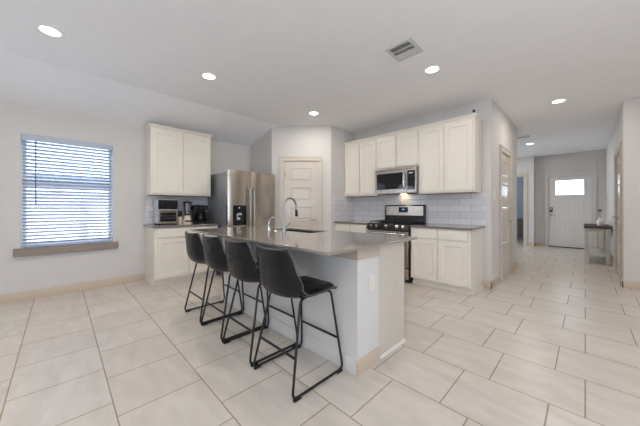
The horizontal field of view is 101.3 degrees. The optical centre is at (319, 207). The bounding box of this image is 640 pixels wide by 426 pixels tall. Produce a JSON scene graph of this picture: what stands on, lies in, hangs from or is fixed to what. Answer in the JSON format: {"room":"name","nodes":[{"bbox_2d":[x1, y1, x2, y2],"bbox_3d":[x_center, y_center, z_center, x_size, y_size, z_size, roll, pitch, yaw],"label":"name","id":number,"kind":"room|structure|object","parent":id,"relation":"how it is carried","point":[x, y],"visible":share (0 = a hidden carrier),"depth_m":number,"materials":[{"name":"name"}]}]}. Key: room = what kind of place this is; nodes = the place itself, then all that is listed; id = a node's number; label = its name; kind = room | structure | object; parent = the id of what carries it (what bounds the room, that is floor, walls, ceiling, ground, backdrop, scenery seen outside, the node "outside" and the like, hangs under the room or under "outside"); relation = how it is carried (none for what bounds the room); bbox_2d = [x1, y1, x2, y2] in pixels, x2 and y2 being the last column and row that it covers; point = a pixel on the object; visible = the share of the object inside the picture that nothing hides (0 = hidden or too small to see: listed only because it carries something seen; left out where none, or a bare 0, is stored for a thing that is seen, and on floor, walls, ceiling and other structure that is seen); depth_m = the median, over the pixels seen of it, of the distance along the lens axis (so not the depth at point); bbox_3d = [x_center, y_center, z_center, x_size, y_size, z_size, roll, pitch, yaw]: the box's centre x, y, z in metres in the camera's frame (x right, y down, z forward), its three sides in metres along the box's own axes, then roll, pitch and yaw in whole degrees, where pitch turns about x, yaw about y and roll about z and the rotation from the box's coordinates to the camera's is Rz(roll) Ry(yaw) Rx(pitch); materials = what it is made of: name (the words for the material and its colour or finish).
{"room":"kitchen","nodes":[
{"label":"kitchen","id":0,"kind":"room"},
{"bbox_2d":[0,101,250,294],"bbox_3d":[-3.121,-0.100,4.164,7.820,2.560,0.140,0,0,-45],"label":"wall","id":1,"kind":"structure","parent":0,"point":[34,272],"depth_m":3.77,"materials":[{"name":"paint"}]},
{"bbox_2d":[13,140,117,256],"bbox_3d":[-3.530,-0.168,3.717,1.050,1.565,0.190,0,0,-45],"label":"window","id":2,"kind":"structure","parent":1,"relation":"in","point":[51,249],"depth_m":3.57,"materials":[{"name":"white plastic"}]},
{"bbox_2d":[21,133,112,246],"bbox_3d":[-3.515,-0.226,3.705,0.926,1.468,0.098,0,0,-45],"label":"window blind","id":3,"kind":"object","parent":2,"relation":"attached to","point":[31,138],"visible":1,"depth_m":3.68,"materials":[{"name":"white plastic"}]},
{"bbox_2d":[0,274,144,303],"bbox_3d":[-4.354,1.127,2.836,4.200,0.105,0.014,0,0,-45],"label":"baseboard","id":4,"kind":"structure","parent":1,"relation":"attached to","point":[18,296],"depth_m":3.65,"materials":[{"name":"paint"}]},
{"bbox_2d":[146,196,205,223],"bbox_3d":[-2.519,0.030,4.654,0.965,0.471,0.010,0,0,-45],"label":"tile backsplash","id":5,"kind":"structure","parent":1,"relation":"attached to","point":[185,208],"depth_m":4.67,"materials":[{"name":"white tile"}]},
{"bbox_2d":[144,123,212,137],"bbox_3d":[-2.406,-1.286,4.514,0.994,0.052,0.357,0,0,-45],"label":"crown molding","id":6,"kind":"structure","parent":1,"relation":"attached to","point":[148,125],"depth_m":4.31,"materials":[{"name":"paint"}]},
{"bbox_2d":[146,127,210,196],"bbox_3d":[-2.411,-0.733,4.519,0.930,1.054,0.344,0,0,-45],"label":"upper cabinet","id":7,"kind":"object","parent":1,"relation":"attached to","point":[177,163],"visible":1,"depth_m":4.33,"materials":[{"name":"paint"}]},
{"bbox_2d":[251,128,271,173],"bbox_3d":[-1.172,-0.215,5.449,0.120,2.790,0.775,0,0,-45],"label":"wall","id":8,"kind":"structure","parent":0,"point":[261,151],"depth_m":5.34,"materials":[{"name":"paint"}]},
{"bbox_2d":[272,126,330,229],"bbox_3d":[-0.362,-0.225,5.189,1.160,2.810,0.120,0,0,0],"label":"wall","id":9,"kind":"structure","parent":0,"point":[286,140],"depth_m":5.13,"materials":[{"name":"paint"}]},
{"bbox_2d":[279,156,322,228],"bbox_3d":[-0.374,0.087,5.157,0.851,2.191,0.183,0,0,0],"label":"door","id":10,"kind":"structure","parent":9,"relation":"in","point":[300,177],"depth_m":5.13,"materials":[{"name":"paint"}]},
{"bbox_2d":[0,237,639,425],"bbox_3d":[3.099,1.240,4.403,17.400,0.120,8.700,0,0,-45],"label":"floor","id":11,"kind":"structure","parent":0,"point":[556,341],"depth_m":2.00,"materials":[{"name":"tile"}]},
{"bbox_2d":[144,225,217,286],"bbox_3d":[-2.317,0.738,4.415,0.962,0.884,0.624,0,0,-45],"label":"base cabinet","id":12,"kind":"object","parent":11,"relation":"on","point":[167,261],"visible":0.66,"depth_m":4.07,"materials":[{"name":"paint"}]},
{"bbox_2d":[143,222,218,227],"bbox_3d":[-2.316,0.281,4.407,0.983,0.030,0.644,0,0,-45],"label":"countertop","id":13,"kind":"structure","parent":12,"relation":"on","point":[208,223],"depth_m":4.23,"materials":[{"name":"stone"}]},
{"bbox_2d":[153,199,177,224],"bbox_3d":[-2.523,0.064,4.298,0.290,0.405,0.331,0,0,-45],"label":"toaster oven","id":14,"kind":"object","parent":13,"relation":"on","point":[165,211],"visible":0.99,"depth_m":4.21,"materials":[{"name":"silver metal"}]},
{"bbox_2d":[177,211,181,223],"bbox_3d":[-2.358,0.158,4.419,0.076,0.217,0.076,0,0,-45],"label":"coffee grinder","id":15,"kind":"object","parent":13,"relation":"on","point":[179,212],"visible":0.89,"depth_m":4.39,"materials":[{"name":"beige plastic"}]},
{"bbox_2d":[183,201,191,223],"bbox_3d":[-2.261,0.070,4.491,0.152,0.391,0.188,0,0,-45],"label":"blender","id":16,"kind":"object","parent":13,"relation":"on","point":[187,219],"visible":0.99,"depth_m":4.46,"materials":[{"name":"beige plastic"}]},
{"bbox_2d":[191,205,207,222],"bbox_3d":[-2.142,0.104,4.684,0.215,0.324,0.272,0,0,-45],"label":"coffee maker","id":17,"kind":"object","parent":13,"relation":"on","point":[198,214],"visible":0.96,"depth_m":4.62,"materials":[{"name":"black plastic"}]},
{"bbox_2d":[184,231,242,324],"bbox_3d":[-1.219,0.716,2.951,0.517,0.929,0.477,0,0,-45],"label":"bar stool","id":18,"kind":"object","parent":11,"relation":"on","point":[194,247],"visible":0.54,"depth_m":2.74,"materials":[{"name":"grey leather"}]},
{"bbox_2d":[201,234,266,342],"bbox_3d":[-0.876,0.716,2.605,0.517,0.929,0.477,0,0,-45],"label":"bar stool","id":19,"kind":"object","parent":11,"relation":"on","point":[214,254],"visible":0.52,"depth_m":2.39,"materials":[{"name":"grey leather"}]},
{"bbox_2d":[208,169,274,273],"bbox_3d":[-1.474,0.268,4.990,0.945,1.825,0.924,0,0,-45],"label":"refrigerator","id":20,"kind":"object","parent":11,"relation":"on","point":[238,198],"visible":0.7,"depth_m":4.65,"materials":[{"name":"grey metal"}]},
{"bbox_2d":[223,238,298,366],"bbox_3d":[-0.530,0.716,2.254,0.517,0.929,0.477,0,0,-45],"label":"bar stool","id":21,"kind":"object","parent":11,"relation":"on","point":[241,265],"visible":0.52,"depth_m":2.04,"materials":[{"name":"grey leather"}]},
{"bbox_2d":[253,243,342,402],"bbox_3d":[-0.176,0.716,1.897,0.517,0.929,0.477,0,0,-45],"label":"bar stool","id":22,"kind":"object","parent":11,"relation":"on","point":[277,272],"visible":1,"depth_m":1.71,"materials":[{"name":"black leather"}]},
{"bbox_2d":[298,276,332,294],"bbox_3d":[-0.120,0.570,1.952,0.334,0.044,0.391,0,0,-45],"label":"seat cushion","id":23,"kind":"object","parent":22,"relation":"on","point":[311,285],"depth_m":1.89,"materials":[{"name":"black leather"}]},
{"bbox_2d":[221,229,405,376],"bbox_3d":[-0.247,0.732,2.862,0.723,0.897,2.184,0,0,-45],"label":"kitchen island","id":24,"kind":"object","parent":11,"relation":"on","point":[368,298],"visible":0.61,"depth_m":2.08,"materials":[{"name":"paint"}]},
{"bbox_2d":[190,225,416,255],"bbox_3d":[-0.355,0.273,2.790,1.160,0.020,2.335,0,0,-45],"label":"island countertop","id":25,"kind":"structure","parent":24,"relation":"on","point":[324,242],"depth_m":2.26,"materials":[{"name":"stone"}]},
{"bbox_2d":[281,197,297,231],"bbox_3d":[-0.315,0.070,2.958,0.226,0.386,0.134,0,0,-45],"label":"kitchen faucet","id":26,"kind":"object","parent":25,"relation":"on","point":[284,225],"visible":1,"depth_m":2.92,"materials":[{"name":"silver metal"}]},
{"bbox_2d":[281,223,286,231],"bbox_3d":[-0.398,0.213,2.926,0.062,0.100,0.062,0,0,-45],"label":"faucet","id":27,"kind":"object","parent":26,"relation":"on","point":[284,225],"depth_m":2.91,"materials":[{"name":"silver metal"}]},
{"bbox_2d":[286,230,316,232],"bbox_3d":[-0.256,0.384,3.109,0.314,0.199,0.734,0,0,-45],"label":"sink","id":28,"kind":"object","parent":25,"relation":"in","point":[286,230],"visible":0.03,"depth_m":3.30,"materials":[{"name":"silver metal"}]},
{"bbox_2d":[369,274,373,290],"bbox_3d":[0.387,0.557,1.969,0.070,0.115,0.006,0,0,-45],"label":"electrical outlet","id":29,"kind":"object","parent":24,"relation":"attached to","point":[371,276],"depth_m":1.96,"materials":[{"name":"beige plastic"}]},
{"bbox_2d":[335,223,366,232],"bbox_3d":[0.786,0.738,5.140,0.647,0.884,0.775,0,0,-45],"label":"base cabinet","id":30,"kind":"object","parent":11,"relation":"on","point":[360,228],"visible":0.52,"depth_m":4.88,"materials":[{"name":"paint"}]},
{"bbox_2d":[334,220,373,224],"bbox_3d":[0.785,0.281,5.136,0.657,0.030,0.781,0,0,-45],"label":"countertop","id":31,"kind":"structure","parent":30,"relation":"on","point":[353,221],"depth_m":4.98,"materials":[{"name":"stone"}]},
{"bbox_2d":[367,205,425,282],"bbox_3d":[1.305,0.562,4.545,0.704,1.235,0.775,0,0,-45],"label":"gas range","id":32,"kind":"object","parent":11,"relation":"on","point":[398,220],"visible":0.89,"depth_m":4.48,"materials":[{"name":"silver metal"}]},
{"bbox_2d":[373,227,412,280],"bbox_3d":[1.337,0.713,4.576,0.598,0.855,0.775,0,0,-45],"label":"oven","id":33,"kind":"object","parent":32,"relation":"in","point":[410,278],"depth_m":4.09,"materials":[{"name":"silver metal"}]},
{"bbox_2d":[373,222,424,224],"bbox_3d":[1.326,0.261,4.566,0.568,0.049,0.775,0,0,-45],"label":"cooktop","id":34,"kind":"object","parent":32,"relation":"in","point":[378,223],"depth_m":4.44,"materials":[{"name":"metal"}]},
{"bbox_2d":[411,227,483,295],"bbox_3d":[1.925,0.738,3.989,0.647,0.884,0.847,0,0,-45],"label":"base cabinet","id":35,"kind":"object","parent":11,"relation":"on","point":[451,260],"visible":0.98,"depth_m":3.73,"materials":[{"name":"paint"}]},
{"bbox_2d":[410,223,484,230],"bbox_3d":[1.926,0.281,3.983,0.657,0.030,0.863,0,0,-45],"label":"countertop","id":36,"kind":"structure","parent":35,"relation":"on","point":[436,226],"depth_m":3.77,"materials":[{"name":"stone"}]},
{"bbox_2d":[517,218,522,236],"bbox_3d":[7.366,0.790,10.314,0.460,0.780,1.200,0,0,-45],"label":"dresser","id":37,"kind":"object","parent":11,"relation":"on","point":[519,220],"visible":0.02,"depth_m":9.88,"materials":[{"name":"grey wood"}]},
{"bbox_2d":[584,223,611,265],"bbox_3d":[6.255,0.782,5.941,1.330,0.795,0.405,0,0,-45],"label":"console table","id":38,"kind":"object","parent":11,"relation":"on","point":[605,252],"visible":0.97,"depth_m":5.56,"materials":[{"name":"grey wood"}]},
{"bbox_2d":[589,248,605,256],"bbox_3d":[6.255,0.998,5.941,1.240,0.025,0.365,0,0,-45],"label":"shelf","id":39,"kind":"object","parent":38,"relation":"attached to","point":[592,251],"depth_m":5.81,"materials":[{"name":"white wood"}]},
{"bbox_2d":[597,217,603,225],"bbox_3d":[6.171,0.295,5.777,0.104,0.180,0.104,0,0,-45],"label":"bud vase","id":40,"kind":"object","parent":38,"relation":"on","point":[600,222],"visible":1,"depth_m":5.75,"materials":[{"name":"white ceramic"}]},
{"bbox_2d":[0,0,639,156],"bbox_3d":[3.099,-1.635,4.403,17.400,0.770,8.700,0,0,-45],"label":"ceiling","id":41,"kind":"structure","parent":0,"point":[274,63],"depth_m":2.87,"materials":[{"name":"paint"}]},
{"bbox_2d":[35,23,64,37],"bbox_3d":[-2.452,-1.607,2.385,0.190,0.006,0.190,0,0,-45],"label":"recessed light","id":42,"kind":"object","parent":41,"relation":"in","point":[46,29],"visible":1,"depth_m":2.37,"materials":[{"name":"white plastic"}]},
{"bbox_2d":[200,72,216,79],"bbox_3d":[-1.355,-1.607,3.203,0.190,0.006,0.190,0,0,-45],"label":"recessed light","id":43,"kind":"object","parent":41,"relation":"in","point":[206,75],"visible":1,"depth_m":3.20,"materials":[{"name":"white"}]},
{"bbox_2d":[308,111,318,114],"bbox_3d":[-0.104,-1.607,4.455,0.190,0.006,0.190,0,0,-45],"label":"recessed light","id":44,"kind":"object","parent":41,"relation":"in","point":[310,112],"visible":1,"depth_m":4.46,"materials":[{"name":"white"}]},
{"bbox_2d":[385,37,422,61],"bbox_3d":[0.856,-1.604,2.675,0.300,0.012,0.276,0,0,-45],"label":"ceiling vent","id":45,"kind":"object","parent":41,"relation":"in","point":[407,48],"visible":1,"depth_m":2.66,"materials":[{"name":"metal"}]},
{"bbox_2d":[424,65,440,73],"bbox_3d":[1.303,-1.607,3.048,0.190,0.006,0.190,0,0,-45],"label":"recessed light","id":46,"kind":"object","parent":41,"relation":"in","point":[431,69],"visible":1,"depth_m":3.04,"materials":[{"name":"white"}]},
{"bbox_2d":[517,135,529,138],"bbox_3d":[4.557,-1.604,5.987,0.200,0.012,0.366,0,0,-45],"label":"ceiling vent","id":47,"kind":"object","parent":41,"relation":"in","point":[526,136],"visible":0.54,"depth_m":5.95,"materials":[{"name":"metal"}]},
{"bbox_2d":[550,98,566,103],"bbox_3d":[3.588,-1.607,3.952,0.190,0.006,0.190,0,0,-45],"label":"recessed light","id":48,"kind":"object","parent":41,"relation":"in","point":[563,99],"visible":1,"depth_m":3.96,"materials":[{"name":"white"}]},
{"bbox_2d":[331,126,354,229],"bbox_3d":[0.474,-0.225,5.463,0.840,2.810,0.120,0,0,-45],"label":"wall","id":49,"kind":"structure","parent":0,"point":[339,136],"depth_m":5.28,"materials":[{"name":"paint"}]},
{"bbox_2d":[333,196,354,221],"bbox_3d":[0.495,0.019,5.393,0.690,0.494,0.010,0,0,-45],"label":"tile backsplash","id":50,"kind":"structure","parent":49,"relation":"attached to","point":[343,207],"depth_m":5.37,"materials":[{"name":"white tile"}]},
{"bbox_2d":[355,101,481,223],"bbox_3d":[1.069,-0.225,5.402,0.120,2.810,3.995,0,0,-45],"label":"wall","id":51,"kind":"structure","parent":0,"point":[467,109],"depth_m":4.55,"materials":[{"name":"paint"}]},
{"bbox_2d":[345,139,386,196],"bbox_3d":[0.894,-0.753,5.245,0.347,1.054,0.778,0,0,-45],"label":"upper cabinet","id":52,"kind":"object","parent":51,"relation":"attached to","point":[360,158],"visible":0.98,"depth_m":5.11,"materials":[{"name":"paint"}]},
{"bbox_2d":[377,130,418,169],"bbox_3d":[1.446,-0.986,4.687,0.347,0.589,0.786,0,0,-45],"label":"upper cabinet","id":53,"kind":"object","parent":51,"relation":"attached to","point":[399,150],"visible":0.84,"depth_m":4.53,"materials":[{"name":"paint"}]},
{"bbox_2d":[375,166,418,194],"bbox_3d":[1.404,-0.465,4.639,0.454,0.430,0.780,0,0,-45],"label":"microwave oven","id":54,"kind":"object","parent":53,"relation":"attached to","point":[405,180],"visible":0.98,"depth_m":4.49,"materials":[{"name":"grey metal"}]},
{"bbox_2d":[344,113,483,145],"bbox_3d":[1.467,-1.306,4.657,0.360,0.052,2.420,0,0,-45],"label":"crown molding","id":55,"kind":"structure","parent":51,"relation":"attached to","point":[477,116],"depth_m":4.24,"materials":[{"name":"paint"}]},
{"bbox_2d":[355,193,486,225],"bbox_3d":[1.608,0.019,4.765,0.010,0.494,2.452,0,0,-45],"label":"tile backsplash","id":56,"kind":"structure","parent":51,"relation":"attached to","point":[468,208],"depth_m":4.37,"materials":[{"name":"white tile"}]},
{"bbox_2d":[419,118,480,194],"bbox_3d":[2.012,-0.753,4.115,0.347,1.054,0.820,0,0,-45],"label":"upper cabinet","id":57,"kind":"object","parent":51,"relation":"attached to","point":[450,153],"visible":1,"depth_m":3.93,"materials":[{"name":"paint"}]},
{"bbox_2d":[484,280,491,288],"bbox_3d":[2.485,1.127,3.877,0.014,0.105,0.104,0,0,-45],"label":"baseboard","id":58,"kind":"structure","parent":51,"relation":"attached to","point":[487,284],"depth_m":3.88,"materials":[{"name":"paint"}]},
{"bbox_2d":[482,99,516,280],"bbox_3d":[3.203,-0.225,4.618,2.050,2.810,0.120,0,0,-45],"label":"wall","id":59,"kind":"structure","parent":0,"point":[497,129],"depth_m":3.99,"materials":[{"name":"paint"}]},
{"bbox_2d":[491,275,499,288],"bbox_3d":[2.690,1.127,4.017,0.504,0.105,0.014,0,0,-45],"label":"baseboard","id":60,"kind":"structure","parent":59,"relation":"attached to","point":[496,280],"depth_m":3.97,"materials":[{"name":"paint"}]},
{"bbox_2d":[499,145,512,281],"bbox_3d":[3.179,0.083,4.550,0.936,2.201,0.183,0,0,-45],"label":"door","id":61,"kind":"structure","parent":59,"relation":"in","point":[505,162],"depth_m":4.56,"materials":[{"name":"paint"}]},
{"bbox_2d":[512,262,517,270],"bbox_3d":[3.763,1.127,5.079,0.634,0.105,0.014,0,0,-45],"label":"baseboard","id":62,"kind":"structure","parent":59,"relation":"attached to","point":[515,265],"depth_m":5.10,"materials":[{"name":"paint"}]},
{"bbox_2d":[517,177,522,217],"bbox_3d":[7.746,-0.225,11.323,0.140,2.810,3.200,0,0,-45],"label":"wall","id":63,"kind":"structure","parent":0,"point":[519,179],"depth_m":10.75,"materials":[{"name":"blue paint"}]},
{"bbox_2d":[517,156,533,242],"bbox_3d":[6.042,-0.225,8.694,0.120,2.810,1.640,0,0,-45],"label":"wall","id":64,"kind":"structure","parent":0,"point":[524,164],"depth_m":8.14,"materials":[{"name":"paint"}]},
{"bbox_2d":[517,173,527,245],"bbox_3d":[6.142,0.048,8.576,0.144,2.271,1.026,0,0,-45],"label":"door frame","id":65,"kind":"structure","parent":64,"relation":"in","point":[524,175],"depth_m":8.20,"materials":[{"name":"paint"}]},
{"bbox_2d":[534,156,534,242],"bbox_3d":[6.761,-0.225,8.337,0.400,2.810,0.120,0,0,-45],"label":"wall","id":66,"kind":"structure","parent":0,"point":[534,156],"depth_m":8.16,"materials":[{"name":"paint"}]},
{"bbox_2d":[535,149,605,248],"bbox_3d":[7.405,-0.225,7.757,0.140,2.810,1.610,0,0,-45],"label":"wall","id":67,"kind":"structure","parent":0,"point":[595,160],"depth_m":7.72,"materials":[{"name":"paint"}]},
{"bbox_2d":[544,171,596,248],"bbox_3d":[7.376,0.072,7.760,0.177,2.221,1.121,0,0,-45],"label":"door","id":68,"kind":"structure","parent":67,"relation":"in","point":[565,216],"depth_m":7.73,"materials":[{"name":"paint"}]},
{"bbox_2d":[606,97,635,281],"bbox_3d":[6.259,-0.225,5.546,4.800,2.810,0.120,0,0,-45],"label":"wall","id":69,"kind":"structure","parent":0,"point":[624,130],"depth_m":3.88,"materials":[{"name":"paint"}]},
{"bbox_2d":[612,142,621,284],"bbox_3d":[5.057,0.083,4.401,1.116,2.201,0.183,0,0,-45],"label":"door","id":70,"kind":"structure","parent":69,"relation":"in","point":[617,216],"depth_m":4.56,"materials":[{"name":"paint"}]},
{"bbox_2d":[636,97,639,281],"bbox_3d":[5.615,-0.225,2.870,0.120,2.810,2.780,0,0,-45],"label":"wall","id":71,"kind":"structure","parent":0,"point":[637,98],"depth_m":3.80,"materials":[{"name":"paint"}]},
{"bbox_2d":[622,280,639,289],"bbox_3d":[5.486,1.127,2.906,0.014,0.105,2.814,0,0,-45],"label":"baseboard","id":72,"kind":"structure","parent":71,"relation":"attached to","point":[627,284],"depth_m":3.84,"materials":[{"name":"paint"}]},
{"label":"outside","id":73,"kind":"structure","parent":0,"visible":0},
{"bbox_3d":[-14.528,1.380,17.524,44.000,0.100,34.650,0,0,-45],"label":"ground","id":74,"kind":"structure","parent":73,"visible":0},
{"bbox_2d":[27,203,107,241],"bbox_3d":[-8.713,0.580,7.092,9.590,1.500,0.180,0,0,-45],"label":"fence","id":75,"kind":"object","parent":74,"relation":"on","point":[79,203],"visible":0.03,"depth_m":8.10,"materials":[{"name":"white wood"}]},
{"bbox_2d":[27,175,107,227],"bbox_3d":[-20.030,-0.545,18.108,16.000,3.750,7.280,0,0,-45],"label":"neighbouring house","id":76,"kind":"structure","parent":74,"relation":"on","point":[27,175],"depth_m":17.37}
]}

